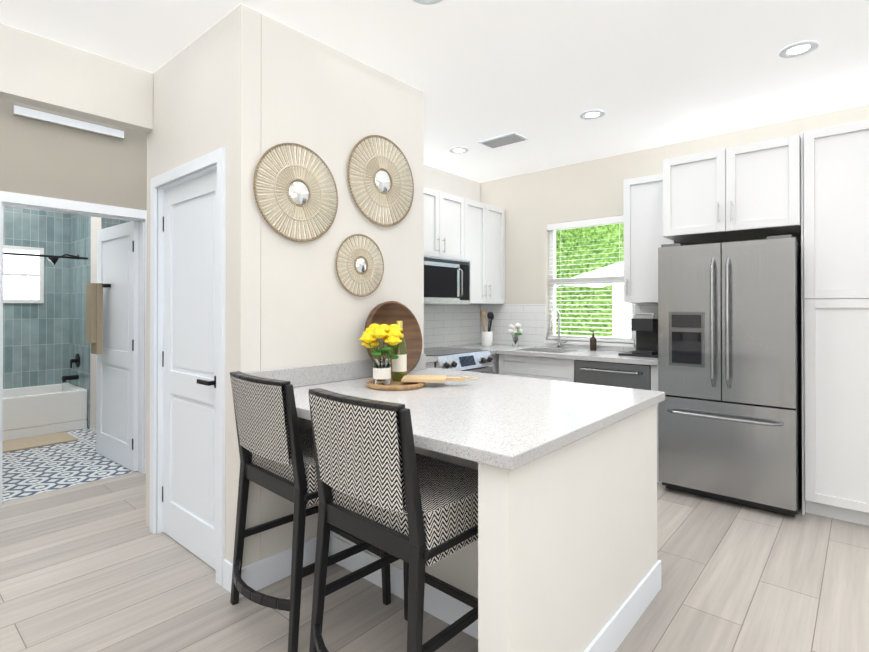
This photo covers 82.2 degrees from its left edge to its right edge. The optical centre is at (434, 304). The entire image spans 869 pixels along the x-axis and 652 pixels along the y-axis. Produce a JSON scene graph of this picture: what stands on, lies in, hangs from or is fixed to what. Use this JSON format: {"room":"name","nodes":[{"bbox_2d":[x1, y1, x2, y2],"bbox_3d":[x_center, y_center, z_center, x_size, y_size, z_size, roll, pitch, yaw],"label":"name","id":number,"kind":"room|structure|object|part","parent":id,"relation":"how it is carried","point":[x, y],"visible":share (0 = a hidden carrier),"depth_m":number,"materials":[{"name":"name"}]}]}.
{"room":"kitchen","nodes":[
{"label":"kitchen","id":0,"kind":"room"},
{"bbox_2d":[3,206,129,388],"bbox_3d":[-4.611,-0.008,5.796,0.102,2.738,2.430,0,0,41],"label":"wall","id":1,"kind":"structure","parent":0,"point":[45,342],"depth_m":5.77,"materials":[{"name":"teal tile"}]},
{"bbox_2d":[3,245,43,302],"bbox_3d":[-4.761,-0.341,5.525,0.029,0.640,0.680,0,0,41],"label":"bathroom window","id":2,"kind":"structure","parent":1,"relation":"in","point":[23,279],"depth_m":5.64,"materials":[{"name":"white glass"}]},
{"bbox_2d":[0,98,146,380],"bbox_3d":[-2.905,-0.020,3.413,0.100,2.738,7.798,0,0,41],"label":"wall","id":3,"kind":"structure","parent":0,"point":[43,158],"depth_m":3.63,"materials":[{"name":"paint"}]},
{"bbox_2d":[13,105,123,138],"bbox_3d":[-2.639,-1.323,3.627,0.029,0.055,0.660,0,0,41],"label":"bar","id":4,"kind":"object","parent":3,"relation":"attached to","point":[55,119],"visible":0.86,"depth_m":3.59,"materials":[{"name":"white paint"}]},
{"bbox_2d":[0,191,146,505],"bbox_3d":[-2.649,0.295,3.694,0.114,2.110,1.020,0,0,41],"label":"door frame","id":5,"kind":"structure","parent":3,"relation":"attached to","point":[41,203],"depth_m":3.81,"materials":[{"name":"white paint"}]},
{"bbox_2d":[86,221,138,471],"bbox_3d":[-2.778,0.332,4.267,0.851,2.030,0.224,0,0,41],"label":"bathroom door","id":6,"kind":"structure","parent":3,"relation":"in","point":[112,314],"depth_m":4.26,"materials":[{"name":"white paint"}]},
{"bbox_2d":[67,214,102,428],"bbox_3d":[-4.041,-0.008,5.753,0.780,2.738,0.110,0,0,41],"label":"wall","id":7,"kind":"structure","parent":0,"point":[81,229],"depth_m":5.65,"materials":[{"name":"teal tile"}]},
{"bbox_2d":[3,252,87,259],"bbox_3d":[-4.321,-0.513,4.928,0.024,0.023,1.504,0,0,41],"label":"rail","id":8,"kind":"object","parent":7,"relation":"attached to","point":[37,255],"visible":1,"depth_m":5.19,"materials":[{"name":"black metal"}]},
{"bbox_2d":[47,254,79,381],"bbox_3d":[-4.196,0.145,5.619,0.160,1.450,0.294,0,0,41],"label":"shower fixture","id":9,"kind":"object","parent":7,"relation":"attached to","point":[53,261],"visible":0.83,"depth_m":5.66,"materials":[{"name":"black metal"}]},
{"bbox_2d":[146,4,260,567],"bbox_3d":[-1.297,-0.024,2.712,1.150,2.738,0.100,0,0,41],"label":"wall","id":10,"kind":"structure","parent":0,"point":[207,92],"depth_m":2.37,"materials":[{"name":"paint"}]},
{"bbox_2d":[150,147,225,586],"bbox_3d":[-1.318,0.295,2.716,0.900,2.100,0.114,0,0,41],"label":"door frame","id":11,"kind":"structure","parent":10,"relation":"attached to","point":[199,165],"depth_m":2.76,"materials":[{"name":"white paint"}]},
{"bbox_2d":[162,170,216,569],"bbox_3d":[-1.333,0.324,2.699,0.772,2.030,0.093,0,0,41],"label":"closet door","id":12,"kind":"structure","parent":10,"relation":"in","point":[189,361],"depth_m":2.72,"materials":[{"name":"white paint"}]},
{"bbox_2d":[0,23,479,346],"bbox_3d":[-2.054,-0.024,2.677,0.150,2.738,7.798,0,0,41],"label":"wall","id":13,"kind":"structure","parent":0,"point":[42,72],"depth_m":2.72,"materials":[{"name":"paint"}]},
{"bbox_2d":[424,187,467,260],"bbox_3d":[-0.077,-0.737,4.674,0.328,0.615,0.760,0,0,41],"label":"upper cabinet","id":14,"kind":"object","parent":13,"relation":"attached to","point":[462,228],"depth_m":4.65,"materials":[{"name":"white wood"}]},
{"bbox_2d":[424,256,469,304],"bbox_3d":[-0.026,-0.215,4.628,0.442,0.420,0.754,0,0,41],"label":"microwave","id":15,"kind":"object","parent":14,"relation":"attached to","point":[446,281],"visible":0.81,"depth_m":4.53,"materials":[{"name":"silver metal"}]},
{"bbox_2d":[424,305,479,347],"bbox_3d":[-0.186,0.207,4.786,0.010,0.436,2.164,0,0,41],"label":"tile backsplash","id":16,"kind":"structure","parent":13,"relation":"attached to","point":[448,325],"depth_m":5.20,"materials":[{"name":"white tile"}]},
{"bbox_2d":[468,199,504,303],"bbox_3d":[0.388,-0.527,5.210,0.328,1.030,0.773,0,0,41],"label":"upper cabinet","id":17,"kind":"object","parent":13,"relation":"attached to","point":[486,223],"depth_m":5.13,"materials":[{"name":"white wood"}]},
{"bbox_2d":[253,13,423,559],"bbox_3d":[-0.871,-0.021,3.145,1.122,2.738,1.207,0,0,41],"label":"wall","id":18,"kind":"structure","parent":0,"point":[330,107],"depth_m":2.67,"materials":[{"name":"paint"}]},
{"bbox_2d":[239,537,316,598],"bbox_3d":[-0.734,1.279,2.465,0.012,0.130,0.502,0,0,41],"label":"baseboard","id":19,"kind":"structure","parent":18,"relation":"attached to","point":[263,573],"depth_m":2.40,"materials":[{"name":"white paint"}]},
{"bbox_3d":[-0.688,-0.566,2.518,0.021,0.495,0.495,0,0,41],"label":"sunburst mirror","id":20,"kind":"part","parent":18,"relation":"part of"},
{"bbox_3d":[-0.420,-0.224,2.827,0.021,0.355,0.355,0,0,41],"label":"sunburst mirror","id":21,"kind":"part","parent":18,"relation":"part of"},
{"bbox_3d":[-0.309,-0.734,2.958,0.021,0.534,0.534,0,0,41],"label":"sunburst mirror","id":22,"kind":"part","parent":18,"relation":"part of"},
{"bbox_2d":[0,428,868,651],"bbox_3d":[-1.649,1.393,2.335,9.100,0.100,8.020,0,0,41],"label":"floor","id":23,"kind":"structure","parent":0,"point":[95,566],"depth_m":2.38,"materials":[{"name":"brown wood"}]},
{"bbox_2d":[3,432,76,452],"bbox_3d":[-4.051,1.347,4.763,0.470,0.015,0.950,0,0,41],"label":"rug","id":24,"kind":"object","parent":23,"relation":"on","point":[13,445],"visible":1,"depth_m":4.88,"materials":[{"name":"beige fabric"}]},
{"bbox_2d":[3,383,86,440],"bbox_3d":[-4.592,1.143,5.154,0.758,0.430,1.504,0,0,41],"label":"bathtub","id":25,"kind":"object","parent":23,"relation":"on","point":[30,411],"visible":1,"depth_m":5.23,"materials":[{"name":"white ceramic"}]},
{"bbox_2d":[230,371,390,651],"bbox_3d":[-0.574,0.820,2.221,0.560,1.047,0.584,0,0,41],"label":"stool","id":26,"kind":"object","parent":23,"relation":"on","point":[276,450],"visible":0.75,"depth_m":2.00,"materials":[{"name":"black wood"}]},
{"bbox_2d":[308,388,477,651],"bbox_3d":[-0.110,0.818,1.764,0.554,1.047,0.580,0,0,41],"label":"stool","id":27,"kind":"object","parent":23,"relation":"on","point":[382,485],"visible":0.92,"depth_m":1.58,"materials":[{"name":"black fabric"}]},
{"bbox_2d":[426,362,433,368],"bbox_3d":[-0.449,0.907,4.030,0.597,0.888,0.684,0,0,41],"label":"base cabinet","id":28,"kind":"object","parent":23,"relation":"on","point":[430,364],"depth_m":4.05,"materials":[{"name":"white wood"}]},
{"bbox_2d":[424,347,494,373],"bbox_3d":[0.080,0.876,4.531,0.706,0.916,0.752,0,0,41],"label":"range oven","id":29,"kind":"object","parent":23,"relation":"on","point":[471,360],"visible":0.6,"depth_m":4.41,"materials":[{"name":"silver metal"}]},
{"bbox_2d":[490,354,498,373],"bbox_3d":[0.509,0.913,5.138,0.597,0.888,0.716,0,0,41],"label":"base cabinet","id":30,"kind":"object","parent":23,"relation":"on","point":[495,358],"depth_m":4.81,"materials":[{"name":"white wood"}]},
{"bbox_2d":[426,346,495,362],"bbox_3d":[-0.159,0.444,4.341,0.633,0.040,1.529,0,0,41],"label":"countertop","id":31,"kind":"structure","parent":30,"relation":"on","point":[431,358],"depth_m":4.07,"materials":[{"name":"white stone"}]},
{"bbox_2d":[499,351,573,381],"bbox_3d":[1.095,0.911,4.710,0.766,0.888,0.598,0,0,41],"label":"base cabinet","id":32,"kind":"object","parent":23,"relation":"on","point":[541,368],"depth_m":4.47,"materials":[{"name":"white wood"}]},
{"bbox_2d":[445,343,657,365],"bbox_3d":[1.115,0.445,4.671,2.129,0.040,0.633,0,0,41],"label":"countertop","id":33,"kind":"structure","parent":32,"relation":"on","point":[583,354],"depth_m":4.43,"materials":[{"name":"white stone"}]},
{"bbox_2d":[480,310,493,345],"bbox_3d":[0.546,0.240,5.189,0.148,0.373,0.116,0,0,41],"label":"utensil crock","id":34,"kind":"object","parent":33,"relation":"on","point":[486,338],"visible":1,"depth_m":5.16,"materials":[{"name":"white ceramic"}]},
{"bbox_2d":[508,323,522,346],"bbox_3d":[0.841,0.307,5.099,0.139,0.239,0.155,0,0,41],"label":"flowers","id":35,"kind":"object","parent":33,"relation":"on","point":[515,330],"visible":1,"depth_m":5.08,"materials":[{"name":"white plant"}]},
{"bbox_2d":[549,308,566,347],"bbox_3d":[1.199,0.227,4.821,0.112,0.395,0.209,0,0,41],"label":"faucet","id":36,"kind":"object","parent":33,"relation":"on","point":[559,344],"visible":1,"depth_m":4.88,"materials":[{"name":"silver metal"}]},
{"bbox_2d":[590,331,596,350],"bbox_3d":[1.474,0.332,4.637,0.060,0.184,0.079,0,0,41],"label":"soap bottle","id":37,"kind":"object","parent":33,"relation":"on","point":[593,343],"visible":1,"depth_m":4.62,"materials":[{"name":"brown glass"}]},
{"bbox_2d":[619,313,657,357],"bbox_3d":[1.775,0.245,4.145,0.380,0.352,0.290,0,0,41],"label":"coffee maker","id":38,"kind":"object","parent":33,"relation":"on","point":[646,329],"visible":0.85,"depth_m":4.08,"materials":[{"name":"grey plastic"}]},
{"bbox_2d":[574,360,650,389],"bbox_3d":[1.596,0.908,4.225,0.620,0.889,0.639,0,0,41],"label":"dishwasher","id":39,"kind":"object","parent":23,"relation":"on","point":[633,376],"visible":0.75,"depth_m":4.00,"materials":[{"name":"silver metal"}]},
{"bbox_2d":[651,365,661,482],"bbox_3d":[1.637,0.908,4.241,0.782,0.888,0.598,0,0,41],"label":"base cabinet","id":40,"kind":"object","parent":23,"relation":"on","point":[654,369],"depth_m":3.80,"materials":[{"name":"white wood"}]},
{"bbox_2d":[658,235,801,516],"bbox_3d":[2.150,0.457,3.599,0.806,1.785,0.843,0,0,41],"label":"refrigerator","id":41,"kind":"object","parent":23,"relation":"on","point":[729,374],"visible":0.96,"depth_m":3.29,"materials":[{"name":"silver metal"}]},
{"bbox_2d":[801,119,868,525],"bbox_3d":[2.874,0.117,3.155,0.842,2.460,0.628,0,0,41],"label":"tall cabinet","id":42,"kind":"object","parent":23,"relation":"on","point":[835,296],"visible":1,"depth_m":3.07,"materials":[{"name":"white wood"}]},
{"bbox_2d":[0,0,868,182],"bbox_3d":[-1.649,-1.447,2.349,9.100,0.100,8.020,0,0,41],"label":"ceiling","id":43,"kind":"structure","parent":0,"point":[542,76],"depth_m":2.79,"materials":[{"name":"paint"}]},
{"bbox_2d":[413,0,442,4],"bbox_3d":[-0.031,-1.391,2.218,0.176,0.010,0.176,0,0,41],"label":"recessed light","id":44,"kind":"object","parent":43,"relation":"in","point":[427,2],"visible":1,"depth_m":2.28,"materials":[{"name":"white paint"}]},
{"bbox_2d":[449,147,468,153],"bbox_3d":[0.219,-1.380,4.448,0.176,0.010,0.176,0,0,41],"label":"recessed light","id":45,"kind":"object","parent":43,"relation":"in","point":[458,150],"visible":0.94,"depth_m":4.44,"materials":[{"name":"white paint"}]},
{"bbox_2d":[478,132,527,148],"bbox_3d":[0.575,-1.379,4.187,0.360,0.015,0.210,0,0,41],"label":"ceiling vent","id":46,"kind":"object","parent":43,"relation":"in","point":[504,140],"visible":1,"depth_m":4.16,"materials":[{"name":"white metal"}]},
{"bbox_2d":[580,110,604,119],"bbox_3d":[1.150,-1.384,3.630,0.176,0.010,0.176,0,0,41],"label":"recessed light","id":47,"kind":"object","parent":43,"relation":"in","point":[591,114],"visible":0.96,"depth_m":3.62,"materials":[{"name":"white paint"}]},
{"bbox_2d":[779,41,818,57],"bbox_3d":[1.982,-1.389,2.712,0.176,0.010,0.176,0,0,41],"label":"recessed light","id":48,"kind":"object","parent":43,"relation":"in","point":[798,49],"visible":1,"depth_m":2.71,"materials":[{"name":"white paint"}]},
{"bbox_2d":[330,429,601,651],"bbox_3d":[0.000,0.899,2.233,1.428,0.888,0.120,0,0,41],"label":"wall","id":49,"kind":"structure","parent":0,"point":[454,569],"depth_m":1.83,"materials":[{"name":"paint"}]},
{"bbox_2d":[328,534,477,638],"bbox_3d":[-0.073,1.278,2.217,1.307,0.130,0.014,0,0,41],"label":"baseboard","id":50,"kind":"structure","parent":49,"relation":"attached to","point":[437,603],"depth_m":2.27,"materials":[{"name":"white paint"}]},
{"bbox_2d":[245,354,664,470],"bbox_3d":[0.103,0.383,2.332,1.458,0.140,1.360,0,0,41],"label":"countertop","id":51,"kind":"structure","parent":49,"relation":"on","point":[508,422],"depth_m":2.04,"materials":[{"name":"white stone"}]},
{"bbox_2d":[364,301,421,375],"bbox_3d":[-0.233,0.195,2.928,0.115,0.438,0.440,0,0,41],"label":"round tray","id":52,"kind":"object","parent":51,"relation":"on","point":[389,312],"visible":0.42,"depth_m":2.99,"materials":[{"name":"brown wood"}]},
{"bbox_2d":[366,378,424,390],"bbox_3d":[-0.196,0.401,2.538,0.300,0.024,0.300,0,0,41],"label":"serving board","id":53,"kind":"object","parent":51,"relation":"on","point":[396,386],"visible":0.6,"depth_m":2.42,"materials":[{"name":"brown wood"}]},
{"bbox_2d":[359,324,403,384],"bbox_3d":[-0.261,0.248,2.519,0.237,0.305,0.252,0,0,41],"label":"flower vase","id":54,"kind":"object","parent":53,"relation":"on","point":[372,333],"visible":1,"depth_m":2.48,"materials":[{"name":"clear glass"}]},
{"bbox_2d":[392,321,406,380],"bbox_3d":[-0.186,0.242,2.642,0.077,0.317,0.077,0,0,41],"label":"wine bottle","id":55,"kind":"object","parent":53,"relation":"on","point":[399,368],"visible":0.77,"depth_m":2.61,"materials":[{"name":"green glass"}]},
{"bbox_2d":[401,375,479,382],"bbox_3d":[0.035,0.376,2.559,0.394,0.023,0.160,0,0,3],"label":"paddle board","id":56,"kind":"object","parent":53,"relation":"on","point":[428,378],"visible":1,"depth_m":2.53,"materials":[{"name":"beige wood"}]},
{"bbox_2d":[470,404,656,651],"bbox_3d":[0.592,0.897,1.907,0.105,0.888,1.300,0,0,41],"label":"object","id":57,"kind":"structure","parent":0,"point":[559,554],"depth_m":1.60,"materials":[{"name":"paint"}]},
{"bbox_2d":[583,560,660,651],"bbox_3d":[0.638,1.276,1.865,0.012,0.130,1.328,0,0,41],"label":"baseboard","id":58,"kind":"structure","parent":57,"relation":"attached to","point":[612,634],"depth_m":2.03,"materials":[{"name":"white paint"}]},
{"bbox_2d":[480,105,868,351],"bbox_3d":[2.012,-0.016,4.398,6.250,2.740,0.120,0,0,41],"label":"wall","id":59,"kind":"structure","parent":0,"point":[532,204],"depth_m":4.93,"materials":[{"name":"paint"}]},
{"bbox_2d":[481,303,657,351],"bbox_3d":[1.330,0.207,4.898,2.099,0.436,0.010,0,0,41],"label":"tile backsplash","id":60,"kind":"structure","parent":59,"relation":"attached to","point":[531,317],"depth_m":5.20,"materials":[{"name":"white tile"}]},
{"bbox_2d":[544,230,634,346],"bbox_3d":[1.498,-0.219,4.813,0.890,1.206,0.145,0,0,41],"label":"window","id":61,"kind":"structure","parent":59,"relation":"in","point":[553,281],"depth_m":4.96,"materials":[{"name":"white plastic"}]},
{"bbox_2d":[546,215,634,342],"bbox_3d":[1.490,-0.238,4.804,0.874,1.164,0.060,0,0,41],"label":"window blind","id":62,"kind":"object","parent":61,"relation":"attached to","point":[587,223],"visible":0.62,"depth_m":4.78,"materials":[{"name":"white plastic"}]},
{"bbox_2d":[623,173,684,302],"bbox_3d":[1.855,-0.542,4.214,0.406,1.050,0.363,0,0,41],"label":"upper cabinet","id":63,"kind":"object","parent":59,"relation":"attached to","point":[644,239],"visible":0.56,"depth_m":4.14,"materials":[{"name":"white wood"}]},
{"bbox_2d":[663,135,800,244],"bbox_3d":[2.221,-0.800,3.688,0.830,0.580,0.683,0,0,41],"label":"upper cabinet","id":64,"kind":"object","parent":59,"relation":"attached to","point":[751,191],"visible":1,"depth_m":3.44,"materials":[{"name":"white wood"}]},
{"label":"outside","id":65,"kind":"structure","parent":0,"visible":0},
{"bbox_2d":[556,223,623,335],"bbox_3d":[2.065,-0.632,7.251,12.500,5.200,4.100,0,0,41],"label":"hedge","id":66,"kind":"object","parent":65,"point":[602,232],"depth_m":8.67,"materials":[{"name":"green plant"}]},
{"bbox_2d":[556,262,630,336],"bbox_3d":[3.151,0.417,6.934,2.450,2.700,1.750,0,0,41],"label":"shed","id":67,"kind":"object","parent":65,"point":[607,270],"visible":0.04,"depth_m":6.60,"materials":[{"name":"white"}]}
]}

